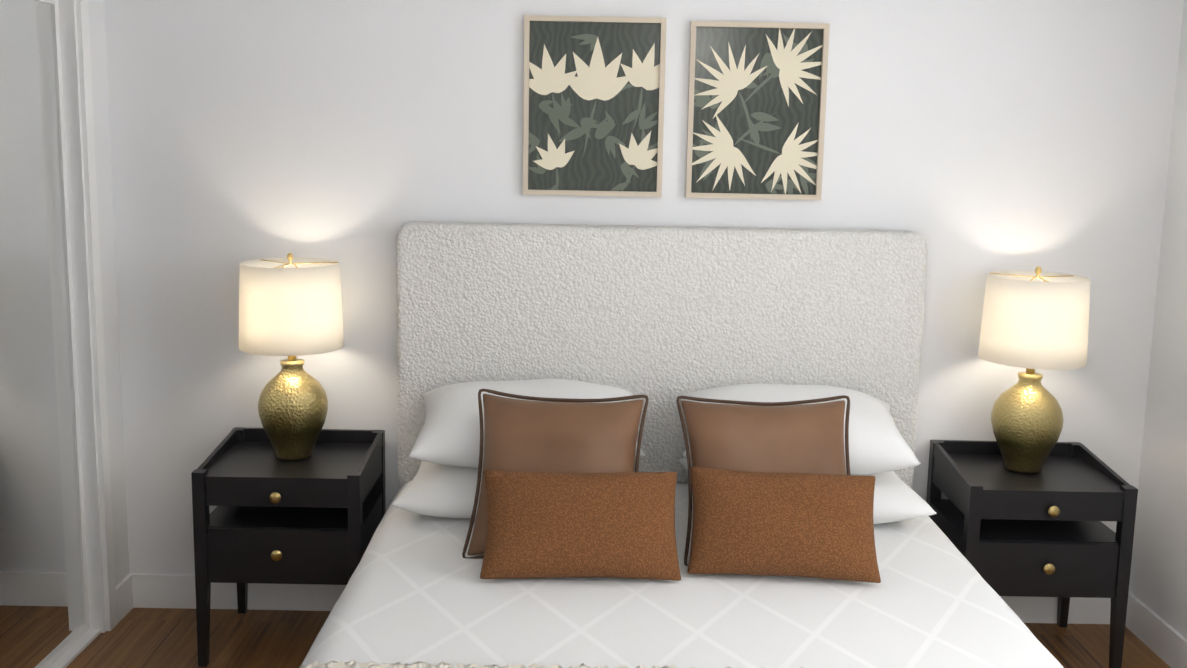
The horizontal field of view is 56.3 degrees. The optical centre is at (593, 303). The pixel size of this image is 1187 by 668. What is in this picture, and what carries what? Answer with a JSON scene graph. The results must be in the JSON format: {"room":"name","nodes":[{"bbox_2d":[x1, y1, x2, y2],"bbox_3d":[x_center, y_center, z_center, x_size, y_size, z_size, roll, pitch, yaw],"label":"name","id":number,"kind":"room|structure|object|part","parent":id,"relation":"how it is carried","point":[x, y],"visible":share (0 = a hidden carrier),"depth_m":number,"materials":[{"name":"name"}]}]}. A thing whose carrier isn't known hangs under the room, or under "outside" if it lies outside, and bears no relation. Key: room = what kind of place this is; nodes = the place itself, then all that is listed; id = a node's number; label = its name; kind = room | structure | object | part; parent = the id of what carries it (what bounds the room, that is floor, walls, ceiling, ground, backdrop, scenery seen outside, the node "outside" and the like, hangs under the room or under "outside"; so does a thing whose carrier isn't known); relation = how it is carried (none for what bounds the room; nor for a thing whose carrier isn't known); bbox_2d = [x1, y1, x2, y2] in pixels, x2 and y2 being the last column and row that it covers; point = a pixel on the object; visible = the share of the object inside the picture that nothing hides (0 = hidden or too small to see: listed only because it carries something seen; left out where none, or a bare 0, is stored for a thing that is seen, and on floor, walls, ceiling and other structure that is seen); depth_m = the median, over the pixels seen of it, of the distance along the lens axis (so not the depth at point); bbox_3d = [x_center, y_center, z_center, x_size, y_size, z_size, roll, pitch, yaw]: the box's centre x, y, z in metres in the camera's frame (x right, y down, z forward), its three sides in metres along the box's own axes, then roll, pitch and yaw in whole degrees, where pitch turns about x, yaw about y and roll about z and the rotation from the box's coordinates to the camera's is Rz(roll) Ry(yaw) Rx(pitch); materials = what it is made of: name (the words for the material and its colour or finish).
{"room":"bedroom","nodes":[
{"label":"bedroom","id":0,"kind":"room"},
{"bbox_2d":[88,0,129,586],"bbox_3d":[-1.876,-0.393,2.471,0.700,3.150,2.077,1,8,0],"label":"wall","id":1,"kind":"structure","parent":0,"point":[107,249],"depth_m":3.51,"materials":[{"name":"white paint"}]},
{"bbox_2d":[0,0,89,667],"bbox_3d":[-1.593,0.132,2.968,0.018,1.949,0.838,1,8,0],"label":"mirror door","id":2,"kind":"structure","parent":1,"relation":"in","point":[44,613],"depth_m":3.16,"materials":[{"name":"white mirror"}]},
{"bbox_2d":[50,0,116,667],"bbox_3d":[-1.579,0.159,2.538,0.114,2.050,1.820,1,8,0],"label":"trim","id":3,"kind":"structure","parent":1,"relation":"attached to","point":[81,177],"depth_m":3.39,"materials":[{"name":"white wood"}]},
{"bbox_2d":[66,608,1170,667],"bbox_3d":[-1.504,1.411,1.431,6.906,0.100,4.963,1,8,0],"label":"floor","id":4,"kind":"structure","parent":0,"point":[150,638],"depth_m":3.51,"materials":[{"name":"brown wood"}]},
{"bbox_2d":[191,427,385,666],"bbox_3d":[-0.932,0.751,3.464,0.490,0.630,0.412,1,8,0],"label":"nightstand","id":5,"kind":"object","parent":4,"relation":"on","point":[316,517],"visible":0.92,"depth_m":3.28,"materials":[{"name":"black wood"}]},
{"bbox_3d":[-0.930,0.654,3.250,0.033,0.209,0.018,1,8,0],"label":"knob","id":6,"kind":"part","parent":5,"relation":"part of","materials":[{"name":"gold metal"}]},
{"bbox_2d":[239,253,343,460],"bbox_3d":[-0.927,0.161,3.408,0.312,0.636,0.312,1,8,0],"label":"lamp","id":7,"kind":"object","parent":5,"relation":"on","point":[290,306],"visible":0.98,"depth_m":3.30,"materials":[{"name":"white fabric"}]},
{"bbox_3d":[-0.924,0.004,3.385,0.312,0.258,0.312,1,8,0],"label":"lamp shade","id":8,"kind":"part","parent":7,"relation":"part of","materials":[{"name":"white fabric"}]},
{"bbox_2d":[926,440,1137,667],"bbox_3d":[1.342,0.793,3.473,0.490,0.630,0.412,1,8,0],"label":"nightstand","id":9,"kind":"object","parent":4,"relation":"on","point":[1045,532],"visible":0.96,"depth_m":3.29,"materials":[{"name":"black wood"}]},
{"bbox_2d":[978,266,1089,473],"bbox_3d":[1.348,0.203,3.417,0.312,0.636,0.312,1,8,0],"label":"lamp","id":10,"kind":"object","parent":9,"relation":"on","point":[1037,318],"visible":1,"depth_m":3.32,"materials":[{"name":"white fabric"}]},
{"bbox_3d":[1.351,0.045,3.393,0.312,0.258,0.312,1,8,0],"label":"lamp shade","id":11,"kind":"part","parent":10,"relation":"part of","materials":[{"name":"white fabric"}]},
{"bbox_3d":[1.345,0.695,3.259,0.033,0.209,0.018,1,8,0],"label":"knob","id":12,"kind":"part","parent":9,"relation":"part of","materials":[{"name":"gold metal"}]},
{"bbox_2d":[104,0,1179,574],"bbox_3d":[-0.265,-0.527,3.578,4.170,3.150,0.150,1,8,0],"label":"wall","id":13,"kind":"structure","parent":0,"point":[972,142],"depth_m":3.52,"materials":[{"name":"white paint"}]},
{"bbox_2d":[523,15,665,196],"bbox_3d":[0.001,-0.614,3.475,0.439,0.553,0.027,1,8,0],"label":"picture","id":14,"kind":"object","parent":13,"relation":"attached to","point":[593,111],"visible":1,"depth_m":3.48,"materials":[{"name":"paper"}]},
{"bbox_2d":[119,573,1110,623],"bbox_3d":[0.103,0.993,3.722,3.318,0.115,0.013,1,8,0],"label":"baseboard","id":15,"kind":"structure","parent":13,"relation":"attached to","point":[135,590],"depth_m":3.71,"materials":[{"name":"white wood"}]},
{"bbox_2d":[685,21,829,199],"bbox_3d":[0.511,-0.601,3.478,0.428,0.545,0.027,1,8,0],"label":"picture","id":16,"kind":"object","parent":13,"relation":"attached to","point":[756,109],"visible":0.98,"depth_m":3.48,"materials":[{"name":"paper"}]},
{"bbox_2d":[1129,0,1186,638],"bbox_3d":[1.904,-0.135,1.206,0.150,3.150,4.963,1,8,0],"label":"wall","id":17,"kind":"structure","parent":0,"point":[1158,573],"depth_m":3.49,"materials":[{"name":"white paint"}]},
{"bbox_2d":[1125,591,1186,667],"bbox_3d":[1.794,1.364,1.428,0.013,0.115,4.663,1,8,0],"label":"baseboard","id":18,"kind":"structure","parent":17,"relation":"attached to","point":[1161,638],"depth_m":3.52,"materials":[{"name":"white wood"}]},
{"bbox_3d":[0.384,1.365,1.602,2.440,0.010,1.570,1,8,0],"label":"rug","id":19,"kind":"object","parent":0,"visible":0},
{"bbox_2d":[300,221,1063,667],"bbox_3d":[0.268,0.562,2.512,1.832,1.303,2.254,1,8,0],"label":"bed","id":20,"kind":"object","parent":19,"relation":"on","point":[650,447],"visible":1,"depth_m":2.96,"materials":[{"name":"white fabric"}]},
{"bbox_2d":[408,378,645,469],"bbox_3d":[-0.195,0.357,3.292,0.723,0.227,0.487,1,8,0],"label":"pillow","id":21,"kind":"object","parent":20,"relation":"on","point":[447,413],"depth_m":3.26,"materials":[{"name":"white fabric"}]},
{"bbox_2d":[462,388,648,568],"bbox_3d":[-0.095,0.458,2.952,0.495,0.411,0.288,1,8,0],"label":"pillow","id":22,"kind":"object","parent":20,"relation":"on","point":[567,437],"depth_m":2.94,"materials":[{"name":"brown"}]},
{"bbox_3d":[0.204,0.380,3.574,1.660,1.255,0.100,1,8,0],"label":"headboard","id":23,"kind":"part","parent":20,"relation":"part of","materials":[{"name":"fabric"}]},
{"bbox_2d":[300,659,1063,667],"bbox_3d":[0.190,0.861,1.861,1.681,0.130,0.840,1,8,0],"label":"throw","id":24,"kind":"object","parent":20,"relation":"on","point":[333,664],"depth_m":2.25,"materials":[{"name":"white fabric"}]},
{"bbox_2d":[300,478,1063,667],"bbox_3d":[0.264,0.960,2.517,1.826,0.470,2.138,1,8,0],"label":"duvet","id":25,"kind":"object","parent":20,"relation":"on","point":[414,594],"depth_m":2.55,"materials":[{"name":"white fabric"}]},
{"bbox_2d":[676,395,867,568],"bbox_3d":[0.470,0.468,2.954,0.501,0.410,0.282,1,8,0],"label":"pillow","id":26,"kind":"object","parent":20,"relation":"on","point":[748,445],"depth_m":2.93,"materials":[{"name":"brown"}]},
{"bbox_2d":[679,383,920,474],"bbox_3d":[0.590,0.369,3.295,0.723,0.227,0.488,1,8,0],"label":"pillow","id":27,"kind":"object","parent":20,"relation":"on","point":[876,444],"depth_m":3.25,"materials":[{"name":"white fabric"}]}
]}

